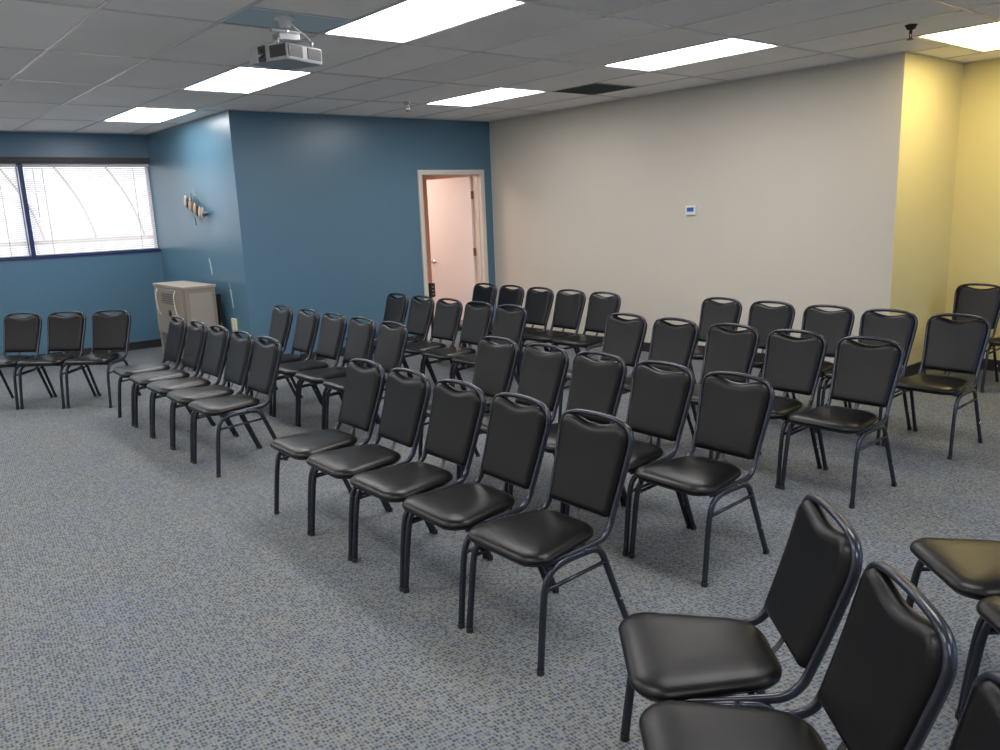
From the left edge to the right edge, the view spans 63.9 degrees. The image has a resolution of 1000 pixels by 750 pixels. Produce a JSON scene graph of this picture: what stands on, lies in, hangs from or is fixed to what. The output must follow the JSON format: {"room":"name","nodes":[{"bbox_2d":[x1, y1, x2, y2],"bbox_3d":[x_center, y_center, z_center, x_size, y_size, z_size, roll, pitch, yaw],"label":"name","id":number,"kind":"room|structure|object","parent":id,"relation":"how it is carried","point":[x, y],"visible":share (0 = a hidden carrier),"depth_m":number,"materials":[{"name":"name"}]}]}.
{"room":"meeting room","nodes":[
{"label":"meeting room","id":0,"kind":"room"},
{"bbox_2d":[0,131,166,355],"bbox_3d":[-6.933,-1.189,8.204,6.650,2.704,0.180,-12,15,-39],"label":"wall","id":1,"kind":"structure","parent":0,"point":[87,285],"depth_m":9.63,"materials":[{"name":"blue paint"}]},
{"bbox_2d":[0,163,29,257],"bbox_3d":[-6.036,-1.795,8.844,1.355,1.052,0.048,-12,15,-39],"label":"blind","id":2,"kind":"object","parent":1,"relation":"attached to","point":[8,210],"visible":1,"depth_m":9.20,"materials":[{"name":"white plastic"}]},
{"bbox_2d":[0,167,29,258],"bbox_3d":[-6.077,-1.799,8.893,1.415,1.083,0.040,-12,15,-39],"label":"window","id":3,"kind":"structure","parent":1,"relation":"attached to","point":[15,167],"depth_m":9.31,"materials":[{"name":"blue metal"}]},
{"bbox_2d":[0,338,166,367],"bbox_3d":[-6.793,0.084,8.459,6.530,0.100,0.012,-12,15,-39],"label":"baseboard","id":4,"kind":"structure","parent":1,"relation":"attached to","point":[156,342],"depth_m":10.16,"materials":[{"name":"black plastic"}]},
{"bbox_2d":[22,163,157,255],"bbox_3d":[-4.937,-2.027,9.739,1.399,1.052,0.048,-12,15,-39],"label":"blind","id":5,"kind":"object","parent":1,"relation":"attached to","point":[73,187],"visible":1,"depth_m":9.65,"materials":[{"name":"white plastic"}]},
{"bbox_2d":[37,163,157,256],"bbox_3d":[-4.987,-2.030,9.781,1.435,1.083,0.040,-12,15,-39],"label":"window","id":6,"kind":"structure","parent":1,"relation":"attached to","point":[82,163],"depth_m":9.93,"materials":[{"name":"blue metal"}]},
{"bbox_2d":[146,112,246,351],"bbox_3d":[-3.536,-1.570,9.366,0.121,2.704,2.634,-12,15,-39],"label":"wall","id":7,"kind":"structure","parent":0,"point":[193,155],"depth_m":8.99,"materials":[{"name":"blue paint"}]},
{"bbox_2d":[184,188,208,224],"bbox_3d":[-3.390,-1.886,8.954,0.058,0.418,0.684,-12,15,-39],"label":"wall sculpture","id":8,"kind":"object","parent":7,"relation":"attached to","point":[193,207],"visible":1,"depth_m":8.97,"materials":[{"name":"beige metal"}]},
{"bbox_2d":[231,318,237,331],"bbox_3d":[-2.895,-0.541,8.732,0.024,0.150,0.110,-12,15,-39],"label":"wall outlet","id":9,"kind":"object","parent":7,"relation":"attached to","point":[233,321],"visible":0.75,"depth_m":8.71,"materials":[{"name":"beige plastic"}]},
{"bbox_2d":[223,110,496,354],"bbox_3d":[-1.365,-1.660,9.375,3.480,2.704,0.120,-12,15,-39],"label":"wall","id":10,"kind":"structure","parent":0,"point":[327,216],"depth_m":8.88,"materials":[{"name":"blue paint"}]},
{"bbox_2d":[297,335,426,360],"bbox_3d":[-1.317,-0.368,9.556,3.360,0.100,0.012,-12,15,-39],"label":"baseboard","id":11,"kind":"structure","parent":10,"relation":"attached to","point":[304,356],"depth_m":9.00,"materials":[{"name":"black plastic"}]},
{"bbox_2d":[426,177,476,319],"bbox_3d":[-0.623,-1.613,10.717,0.872,1.978,0.142,9,16,43],"label":"door","id":12,"kind":"structure","parent":10,"relation":"in","point":[450,200],"depth_m":10.64,"materials":[{"name":"beige wood"}]},
{"bbox_2d":[417,170,488,340],"bbox_3d":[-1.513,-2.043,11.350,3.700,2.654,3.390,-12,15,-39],"label":"door frame","id":13,"kind":"structure","parent":0,"point":[424,178],"depth_m":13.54,"materials":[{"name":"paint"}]},
{"bbox_2d":[0,312,999,749],"bbox_3d":[-0.660,0.752,4.702,11.250,0.150,13.984,-12,15,-39],"label":"floor","id":14,"kind":"structure","parent":0,"point":[150,599],"depth_m":3.55,"materials":[{"name":"carpet"}]},
{"bbox_2d":[0,312,52,409],"bbox_3d":[-4.492,-0.138,7.337,0.430,0.811,0.552,-1,12,7],"label":"banquet chair","id":15,"kind":"object","parent":14,"relation":"on","point":[21,334],"visible":0.91,"depth_m":7.47,"materials":[{"name":"black leather"}]},
{"bbox_2d":[17,311,96,408],"bbox_3d":[-4.062,-0.148,7.304,0.430,0.811,0.552,-1,12,7],"label":"banquet chair","id":16,"kind":"object","parent":14,"relation":"on","point":[64,333],"visible":0.95,"depth_m":7.43,"materials":[{"name":"black leather"}]},
{"bbox_2d":[64,309,140,408],"bbox_3d":[-3.626,-0.157,7.263,0.430,0.811,0.552,-1,12,7],"label":"banquet chair","id":17,"kind":"object","parent":14,"relation":"on","point":[109,332],"visible":0.97,"depth_m":7.39,"materials":[{"name":"black leather"}]},
{"bbox_2d":[113,316,190,426],"bbox_3d":[-2.878,-0.054,6.631,0.552,0.811,0.430,-12,15,-38],"label":"banquet chair","id":18,"kind":"object","parent":14,"relation":"on","point":[177,331],"visible":0.81,"depth_m":6.59,"materials":[{"name":"black leather"}]},
{"bbox_2d":[129,320,211,437],"bbox_3d":[-2.583,0.006,6.284,0.552,0.811,0.430,-12,15,-38],"label":"banquet chair","id":19,"kind":"object","parent":14,"relation":"on","point":[193,354],"visible":0.77,"depth_m":6.25,"materials":[{"name":"black leather"}]},
{"bbox_2d":[153,280,219,370],"bbox_3d":[-3.509,-0.566,8.960,0.396,0.904,1.004,-12,15,-39],"label":"base cabinet","id":20,"kind":"object","parent":14,"relation":"on","point":[189,300],"visible":0.61,"depth_m":8.62,"materials":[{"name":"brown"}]},
{"bbox_2d":[146,325,234,448],"bbox_3d":[-2.300,0.065,5.952,0.552,0.811,0.430,-12,15,-39],"label":"banquet chair","id":21,"kind":"object","parent":14,"relation":"on","point":[217,342],"visible":0.82,"depth_m":5.93,"materials":[{"name":"black leather"}]},
{"bbox_2d":[166,330,257,462],"bbox_3d":[-2.017,0.123,5.620,0.552,0.811,0.430,-12,15,-38],"label":"banquet chair","id":22,"kind":"object","parent":14,"relation":"on","point":[239,358],"visible":0.8,"depth_m":5.59,"materials":[{"name":"black leather"}]},
{"bbox_2d":[215,293,222,331],"bbox_3d":[-3.167,-0.524,8.997,0.058,0.778,0.255,-12,15,-39],"label":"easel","id":23,"kind":"object","parent":14,"relation":"on","point":[218,296],"visible":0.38,"depth_m":8.88,"materials":[{"name":"black metal"}]},
{"bbox_2d":[188,336,287,477],"bbox_3d":[-1.737,0.180,5.292,0.552,0.811,0.430,-12,15,-40],"label":"banquet chair","id":24,"kind":"object","parent":14,"relation":"on","point":[266,357],"visible":0.95,"depth_m":5.25,"materials":[{"name":"black leather"}]},
{"bbox_2d":[227,304,295,395],"bbox_3d":[-2.149,-0.198,7.174,0.552,0.811,0.430,-12,15,-39],"label":"banquet chair","id":25,"kind":"object","parent":14,"relation":"on","point":[281,320],"visible":0.34,"depth_m":7.19,"materials":[{"name":"black leather"}]},
{"bbox_2d":[250,308,321,415],"bbox_3d":[-1.827,-0.132,6.797,0.552,0.811,0.430,-12,15,-38],"label":"banquet chair","id":26,"kind":"object","parent":14,"relation":"on","point":[307,325],"visible":0.68,"depth_m":6.80,"materials":[{"name":"black leather"}]},
{"bbox_2d":[273,312,346,425],"bbox_3d":[-1.532,-0.071,6.450,0.552,0.811,0.430,-12,15,-39],"label":"banquet chair","id":27,"kind":"object","parent":14,"relation":"on","point":[332,330],"visible":0.8,"depth_m":6.44,"materials":[{"name":"black leather"}]},
{"bbox_2d":[270,358,387,535],"bbox_3d":[-0.920,0.352,4.319,0.552,0.811,0.430,-12,15,-38],"label":"banquet chair","id":28,"kind":"object","parent":14,"relation":"on","point":[363,387],"visible":0.8,"depth_m":4.30,"materials":[{"name":"black leather"}]},
{"bbox_2d":[295,316,378,429],"bbox_3d":[-1.249,-0.013,6.118,0.552,0.811,0.430,-12,15,-38],"label":"banquet chair","id":29,"kind":"object","parent":14,"relation":"on","point":[360,336],"visible":0.67,"depth_m":6.10,"materials":[{"name":"black leather"}]},
{"bbox_2d":[323,321,407,445],"bbox_3d":[-0.966,0.045,5.786,0.552,0.811,0.430,-12,15,-38],"label":"banquet chair","id":30,"kind":"object","parent":14,"relation":"on","point":[391,344],"visible":0.46,"depth_m":5.81,"materials":[{"name":"black leather"}]},
{"bbox_2d":[306,367,431,560],"bbox_3d":[-0.650,0.407,4.002,0.552,0.811,0.430,-12,15,-38],"label":"banquet chair","id":31,"kind":"object","parent":14,"relation":"on","point":[406,400],"visible":0.85,"depth_m":3.97,"materials":[{"name":"black leather"}]},
{"bbox_2d":[345,293,409,377],"bbox_3d":[-1.192,-0.368,7.801,0.552,0.811,0.430,-12,15,-38],"label":"banquet chair","id":32,"kind":"object","parent":14,"relation":"on","point":[396,308],"visible":0.38,"depth_m":7.82,"materials":[{"name":"black leather"}]},
{"bbox_2d":[370,295,434,383],"bbox_3d":[-0.916,-0.311,7.476,0.552,0.811,0.430,-12,15,-38],"label":"banquet chair","id":33,"kind":"object","parent":14,"relation":"on","point":[421,311],"visible":0.57,"depth_m":7.50,"materials":[{"name":"black leather"}]},
{"bbox_2d":[350,379,486,591],"bbox_3d":[-0.374,0.464,3.677,0.552,0.811,0.430,-12,15,-39],"label":"banquet chair","id":34,"kind":"object","parent":14,"relation":"on","point":[456,416],"visible":0.8,"depth_m":3.66,"materials":[{"name":"black leather"}]},
{"bbox_2d":[428,283,434,333],"bbox_3d":[-0.894,-0.870,10.486,0.280,0.665,0.280,-12,15,-39],"label":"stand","id":35,"kind":"object","parent":14,"relation":"on","point":[431,286],"visible":0.49,"depth_m":10.40,"materials":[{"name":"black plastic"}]},
{"bbox_2d":[404,298,462,389],"bbox_3d":[-0.639,-0.255,7.152,0.552,0.811,0.430,-12,15,-39],"label":"banquet chair","id":36,"kind":"object","parent":14,"relation":"on","point":[447,317],"visible":0.75,"depth_m":7.16,"materials":[{"name":"black leather"}]},
{"bbox_2d":[421,301,493,390],"bbox_3d":[-0.363,-0.198,6.828,0.552,0.811,0.430,-12,15,-38],"label":"banquet chair","id":37,"kind":"object","parent":14,"relation":"on","point":[477,321],"visible":0.71,"depth_m":6.83,"materials":[{"name":"black leather"}]},
{"bbox_2d":[438,283,496,366],"bbox_3d":[-0.338,-0.544,8.472,0.552,0.811,0.430,-12,15,-39],"label":"banquet chair","id":38,"kind":"object","parent":14,"relation":"on","point":[480,293],"visible":0.3,"depth_m":8.51,"materials":[{"name":"black leather"}]},
{"bbox_2d":[418,336,518,480],"bbox_3d":[-0.194,0.200,4.904,0.552,0.811,0.430,-12,15,-38],"label":"banquet chair","id":39,"kind":"object","parent":14,"relation":"on","point":[495,364],"visible":0.39,"depth_m":4.94,"materials":[{"name":"black leather"}]},
{"bbox_2d":[402,392,551,628],"bbox_3d":[-0.098,0.521,3.353,0.552,0.811,0.430,-12,15,-38],"label":"banquet chair","id":40,"kind":"object","parent":14,"relation":"on","point":[517,435],"visible":0.91,"depth_m":3.33,"materials":[{"name":"black leather"}]},
{"bbox_2d":[451,304,527,387],"bbox_3d":[-0.086,-0.141,6.503,0.552,0.811,0.430,-12,15,-39],"label":"banquet chair","id":41,"kind":"object","parent":14,"relation":"on","point":[510,324],"visible":0.52,"depth_m":6.53,"materials":[{"name":"black leather"}]},
{"bbox_2d":[463,285,524,366],"bbox_3d":[-0.061,-0.487,8.147,0.552,0.811,0.430,-12,15,-38],"label":"banquet chair","id":42,"kind":"object","parent":14,"relation":"on","point":[506,295],"visible":0.27,"depth_m":8.19,"materials":[{"name":"black leather"}]},
{"bbox_2d":[460,343,568,492],"bbox_3d":[0.082,0.256,4.580,0.552,0.811,0.430,-12,15,-38],"label":"banquet chair","id":43,"kind":"object","parent":14,"relation":"on","point":[543,374],"visible":0.44,"depth_m":4.61,"materials":[{"name":"black leather"}]},
{"bbox_2d":[490,287,553,374],"bbox_3d":[0.215,-0.430,7.823,0.552,0.811,0.430,-12,15,-38],"label":"banquet chair","id":44,"kind":"object","parent":14,"relation":"on","point":[538,305],"visible":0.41,"depth_m":7.84,"materials":[{"name":"black leather"}]},
{"bbox_2d":[466,409,633,676],"bbox_3d":[0.189,0.580,3.017,0.552,0.811,0.430,-12,15,-39],"label":"banquet chair","id":45,"kind":"object","parent":14,"relation":"on","point":[591,463],"visible":0.99,"depth_m":2.99,"materials":[{"name":"black leather"}]},
{"bbox_2d":[518,289,585,377],"bbox_3d":[0.491,-0.373,7.498,0.552,0.811,0.430,-12,15,-39],"label":"banquet chair","id":46,"kind":"object","parent":14,"relation":"on","point":[569,308],"visible":0.68,"depth_m":7.51,"materials":[{"name":"black leather"}]},
{"bbox_2d":[508,351,626,513],"bbox_3d":[0.358,0.313,4.255,0.552,0.811,0.430,-12,15,-39],"label":"banquet chair","id":47,"kind":"object","parent":14,"relation":"on","point":[595,385],"visible":0.44,"depth_m":4.29,"materials":[{"name":"black leather"}]},
{"bbox_2d":[552,291,620,356],"bbox_3d":[0.768,-0.316,7.174,0.552,0.811,0.430,-12,15,-38],"label":"banquet chair","id":48,"kind":"object","parent":14,"relation":"on","point":[600,308],"visible":0.7,"depth_m":7.19,"materials":[{"name":"black leather"}]},
{"bbox_2d":[558,313,646,423],"bbox_3d":[0.733,-0.010,5.724,0.552,0.811,0.430,-12,15,-38],"label":"banquet chair","id":49,"kind":"object","parent":14,"relation":"on","point":[623,338],"visible":0.4,"depth_m":5.76,"materials":[{"name":"black leather"}]},
{"bbox_2d":[564,360,694,555],"bbox_3d":[0.635,0.370,3.931,0.552,0.811,0.430,-12,15,-38],"label":"banquet chair","id":50,"kind":"object","parent":14,"relation":"on","point":[659,400],"visible":0.56,"depth_m":3.94,"materials":[{"name":"black leather"}]},
{"bbox_2d":[622,317,698,443],"bbox_3d":[1.016,0.048,5.392,0.552,0.811,0.430,-12,15,-38],"label":"banquet chair","id":51,"kind":"object","parent":14,"relation":"on","point":[672,343],"visible":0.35,"depth_m":5.43,"materials":[{"name":"black leather"}]},
{"bbox_2d":[629,371,774,587],"bbox_3d":[0.911,0.427,3.607,0.552,0.811,0.430,-12,15,-38],"label":"banquet chair","id":52,"kind":"object","parent":14,"relation":"on","point":[732,418],"visible":1,"depth_m":3.60,"materials":[{"name":"black leather"}]},
{"bbox_2d":[656,323,759,458],"bbox_3d":[1.312,0.109,5.045,0.552,0.811,0.430,-12,15,-38],"label":"banquet chair","id":53,"kind":"object","parent":14,"relation":"on","point":[725,349],"visible":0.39,"depth_m":5.10,"materials":[{"name":"black leather"}]},
{"bbox_2d":[690,297,741,383],"bbox_3d":[1.618,-0.192,6.420,0.552,0.811,0.430,-12,15,-38],"label":"banquet chair","id":54,"kind":"object","parent":14,"relation":"on","point":[712,312],"visible":0.36,"depth_m":6.49,"materials":[{"name":"black leather"}]},
{"bbox_2d":[618,494,862,741],"bbox_3d":[0.608,0.746,2.148,0.552,0.811,0.430,-2,12,2],"label":"banquet chair","id":55,"kind":"object","parent":14,"relation":"on","point":[690,658],"visible":0.91,"depth_m":2.05,"materials":[{"name":"black leather"}]},
{"bbox_2d":[715,329,826,488],"bbox_3d":[1.598,0.168,4.710,0.552,0.811,0.430,-12,15,-39],"label":"banquet chair","id":56,"kind":"object","parent":14,"relation":"on","point":[791,364],"visible":0.62,"depth_m":4.73,"materials":[{"name":"black leather"}]},
{"bbox_2d":[747,300,794,397],"bbox_3d":[1.914,-0.131,6.073,0.552,0.811,0.430,-12,15,-39],"label":"banquet chair","id":57,"kind":"object","parent":14,"relation":"on","point":[765,319],"visible":0.3,"depth_m":6.13,"materials":[{"name":"black leather"}]},
{"bbox_2d":[639,561,957,749],"bbox_3d":[0.594,0.834,1.732,0.552,0.811,0.430,-2,12,2],"label":"banquet chair","id":58,"kind":"object","parent":14,"relation":"on","point":[890,674],"visible":1,"depth_m":1.71,"materials":[{"name":"black leather"}]},
{"bbox_2d":[792,304,854,432],"bbox_3d":[2.210,-0.070,5.726,0.552,0.811,0.430,-12,15,-40],"label":"banquet chair","id":59,"kind":"object","parent":14,"relation":"on","point":[834,326],"visible":0.37,"depth_m":5.75,"materials":[{"name":"black leather"}]},
{"bbox_2d":[780,336,904,508],"bbox_3d":[1.878,0.225,4.381,0.552,0.811,0.430,-12,15,-38],"label":"banquet chair","id":60,"kind":"object","parent":14,"relation":"on","point":[865,374],"visible":1,"depth_m":4.38,"materials":[{"name":"black leather"}]},
{"bbox_2d":[820,308,917,444],"bbox_3d":[2.486,-0.013,5.402,0.552,0.811,0.430,-12,15,-39],"label":"banquet chair","id":61,"kind":"object","parent":14,"relation":"on","point":[902,329],"visible":0.46,"depth_m":5.43,"materials":[{"name":"black leather"}]},
{"bbox_2d":[881,313,990,459],"bbox_3d":[2.769,0.045,5.070,0.552,0.811,0.430,-12,15,-38],"label":"banquet chair","id":62,"kind":"object","parent":14,"relation":"on","point":[950,345],"visible":0.91,"depth_m":5.08,"materials":[{"name":"black leather"}]},
{"bbox_2d":[906,537,999,719],"bbox_3d":[1.662,0.614,2.574,0.552,0.811,0.430,-2,12,2],"label":"banquet chair","id":63,"kind":"object","parent":14,"relation":"on","point":[970,568],"visible":0.79,"depth_m":2.54,"materials":[{"name":"black leather"}]},
{"bbox_2d":[923,283,999,391],"bbox_3d":[3.858,-0.331,6.651,0.552,0.811,0.430,-12,15,-39],"label":"banquet chair","id":64,"kind":"object","parent":14,"relation":"on","point":[985,303],"visible":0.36,"depth_m":6.70,"materials":[{"name":"black leather"}]},
{"bbox_2d":[948,671,999,749],"bbox_3d":[0.596,0.923,1.307,0.552,0.811,0.430,-2,12,2],"label":"banquet chair","id":65,"kind":"object","parent":14,"relation":"on","point":[978,727],"visible":1,"depth_m":1.35,"materials":[{"name":"black leather"}]},
{"bbox_2d":[957,596,999,721],"bbox_3d":[1.643,0.701,2.161,0.552,0.811,0.430,-2,12,2],"label":"banquet chair","id":66,"kind":"object","parent":14,"relation":"on","point":[988,608],"visible":0.86,"depth_m":2.38,"materials":[{"name":"grey metal"}]},
{"bbox_2d":[980,337,999,392],"bbox_3d":[4.148,-0.272,6.311,0.552,0.811,0.430,-12,15,-39],"label":"banquet chair","id":67,"kind":"object","parent":14,"relation":"on","point":[994,341],"visible":0.99,"depth_m":6.34,"materials":[{"name":"grey metal"}]},
{"bbox_2d":[0,0,999,134],"bbox_3d":[-0.769,-1.929,4.139,11.250,0.035,13.984,-12,15,-39],"label":"ceiling","id":68,"kind":"structure","parent":0,"point":[67,66],"depth_m":5.50,"materials":[{"name":"tile"}]},
{"bbox_2d":[104,108,196,122],"bbox_3d":[-3.597,-2.711,8.183,0.600,0.122,1.210,-12,15,-39],"label":"light","id":69,"kind":"object","parent":68,"relation":"attached to","point":[148,115],"visible":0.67,"depth_m":8.21,"materials":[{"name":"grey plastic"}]},
{"bbox_2d":[182,67,310,93],"bbox_3d":[-2.028,-2.388,6.343,0.600,0.122,1.210,-12,15,-39],"label":"light","id":70,"kind":"object","parent":68,"relation":"attached to","point":[240,79],"visible":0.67,"depth_m":6.35,"materials":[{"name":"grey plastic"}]},
{"bbox_2d":[223,8,347,32],"bbox_3d":[-1.187,-1.966,4.442,0.586,0.010,0.376,-12,15,-39],"label":"ceiling plate","id":71,"kind":"object","parent":68,"relation":"attached to","point":[251,17],"visible":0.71,"depth_m":4.43,"materials":[{"name":"grey metal"}]},
{"bbox_2d":[260,16,312,46],"bbox_3d":[-1.173,-1.870,4.386,0.218,0.156,0.208,-12,15,-39],"label":"mount","id":72,"kind":"object","parent":71,"relation":"attached to","point":[284,34],"visible":0.8,"depth_m":4.36,"materials":[{"name":"white metal"}]},
{"bbox_2d":[249,21,321,70],"bbox_3d":[-1.172,-1.816,4.358,0.281,0.248,0.284,5,14,30],"label":"projector","id":73,"kind":"object","parent":72,"relation":"hanging from","point":[285,56],"visible":0.95,"depth_m":4.30,"materials":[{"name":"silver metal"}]},
{"bbox_2d":[269,43,286,57],"bbox_3d":[-1.170,-1.710,4.224,0.115,0.060,0.003,5,14,30],"label":"grille","id":74,"kind":"object","parent":73,"relation":"attached to","point":[279,50],"depth_m":4.22,"materials":[{"name":"black plastic"}]},
{"bbox_2d":[288,43,302,57],"bbox_3d":[-1.086,-1.719,4.249,0.003,0.060,0.105,5,14,30],"label":"grille","id":75,"kind":"object","parent":73,"relation":"attached to","point":[294,50],"depth_m":4.24,"materials":[{"name":"grey plastic"}]},
{"bbox_2d":[307,47,321,61],"bbox_3d":[-1.014,-1.748,4.371,0.003,0.060,0.105,5,14,30],"label":"grille","id":76,"kind":"object","parent":73,"relation":"attached to","point":[313,54],"depth_m":4.36,"materials":[{"name":"grey plastic"}]},
{"bbox_2d":[404,101,410,111],"bbox_3d":[-0.916,-2.660,7.939,0.080,0.094,0.080,-12,15,-39],"label":"sprinkler head","id":77,"kind":"object","parent":68,"relation":"attached to","point":[407,103],"visible":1,"depth_m":7.92},
{"bbox_2d":[323,0,525,42],"bbox_3d":[-0.459,-2.065,4.502,0.600,0.122,1.210,-12,15,-39],"label":"light","id":78,"kind":"object","parent":68,"relation":"attached to","point":[408,20],"visible":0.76,"depth_m":4.52,"materials":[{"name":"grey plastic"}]},
{"bbox_2d":[428,88,542,106],"bbox_3d":[-0.162,-2.783,7.864,0.600,0.122,1.210,-12,15,-39],"label":"light","id":79,"kind":"object","parent":68,"relation":"attached to","point":[499,94],"visible":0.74,"depth_m":7.89,"materials":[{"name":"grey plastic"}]},
{"bbox_2d":[551,83,635,94],"bbox_3d":[0.891,-2.731,7.564,0.586,0.064,0.586,-12,15,-39],"label":"ceiling vent","id":80,"kind":"object","parent":68,"relation":"in","point":[595,88],"visible":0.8,"depth_m":7.57,"materials":[{"name":"grey metal"}]},
{"bbox_2d":[605,38,777,70],"bbox_3d":[1.407,-2.460,6.023,0.600,0.122,1.210,-12,15,-39],"label":"light","id":81,"kind":"object","parent":68,"relation":"attached to","point":[728,47],"visible":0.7,"depth_m":6.02,"materials":[{"name":"white plastic"}]},
{"bbox_2d":[904,24,917,40],"bbox_3d":[2.684,-2.238,5.236,0.080,0.094,0.080,-12,15,-39],"label":"sprinkler head","id":82,"kind":"object","parent":68,"relation":"attached to","point":[910,27],"visible":1,"depth_m":5.22},
{"bbox_2d":[919,22,999,51],"bbox_3d":[3.564,-2.493,5.766,1.210,0.122,0.600,-12,15,-39],"label":"light","id":83,"kind":"object","parent":68,"relation":"attached to","point":[983,38],"visible":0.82,"depth_m":5.76,"materials":[{"name":"white plastic"}]},
{"bbox_2d":[489,52,904,363],"bbox_3d":[1.600,-1.586,8.451,0.120,2.704,5.107,-12,15,-39],"label":"wall","id":84,"kind":"structure","parent":0,"point":[790,177],"depth_m":7.75,"materials":[{"name":"beige paint"}]},
{"bbox_2d":[536,328,649,351],"bbox_3d":[1.602,-0.302,8.676,0.012,0.100,5.110,-12,15,-39],"label":"baseboard","id":85,"kind":"structure","parent":84,"relation":"attached to","point":[646,346],"depth_m":8.72,"materials":[{"name":"black plastic"}]},
{"bbox_2d":[685,206,696,214],"bbox_3d":[1.896,-1.635,7.957,0.026,0.090,0.120,-12,15,-39],"label":"thermostat","id":86,"kind":"object","parent":84,"relation":"attached to","point":[689,210],"visible":1,"depth_m":7.94,"materials":[{"name":"white plastic"}]},
{"bbox_2d":[889,52,963,367],"bbox_3d":[3.634,-1.346,6.917,1.240,2.704,0.120,-12,15,-39],"label":"wall","id":87,"kind":"structure","parent":0,"point":[932,87],"depth_m":6.77,"materials":[{"name":"yellow paint"}]},
{"bbox_2d":[900,361,928,376],"bbox_3d":[3.682,-0.054,7.097,1.120,0.100,0.012,-12,15,-39],"label":"baseboard","id":88,"kind":"structure","parent":87,"relation":"attached to","point":[913,369],"depth_m":7.05,"materials":[{"name":"black plastic"}]},
{"bbox_2d":[945,58,999,359],"bbox_3d":[6.068,-1.024,4.913,0.120,2.704,6.120,-12,15,-39],"label":"wall","id":89,"kind":"structure","parent":0,"point":[974,254],"depth_m":6.98,"materials":[{"name":"paint"}]},
{"bbox_2d":[980,358,999,371],"bbox_3d":[6.030,0.252,5.184,0.012,0.100,6.000,-12,15,-39],"label":"baseboard","id":90,"kind":"structure","parent":89,"relation":"attached to","point":[990,365],"depth_m":7.13,"materials":[{"name":"black plastic"}]},
{"label":"outside","id":91,"kind":"structure","parent":0,"visible":0},
{"bbox_2d":[6,167,145,245],"bbox_3d":[-6.492,-2.067,9.141,8.137,1.252,0.040,-12,15,-39],"label":"awning","id":92,"kind":"object","parent":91,"point":[53,167],"visible":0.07,"depth_m":10.08,"materials":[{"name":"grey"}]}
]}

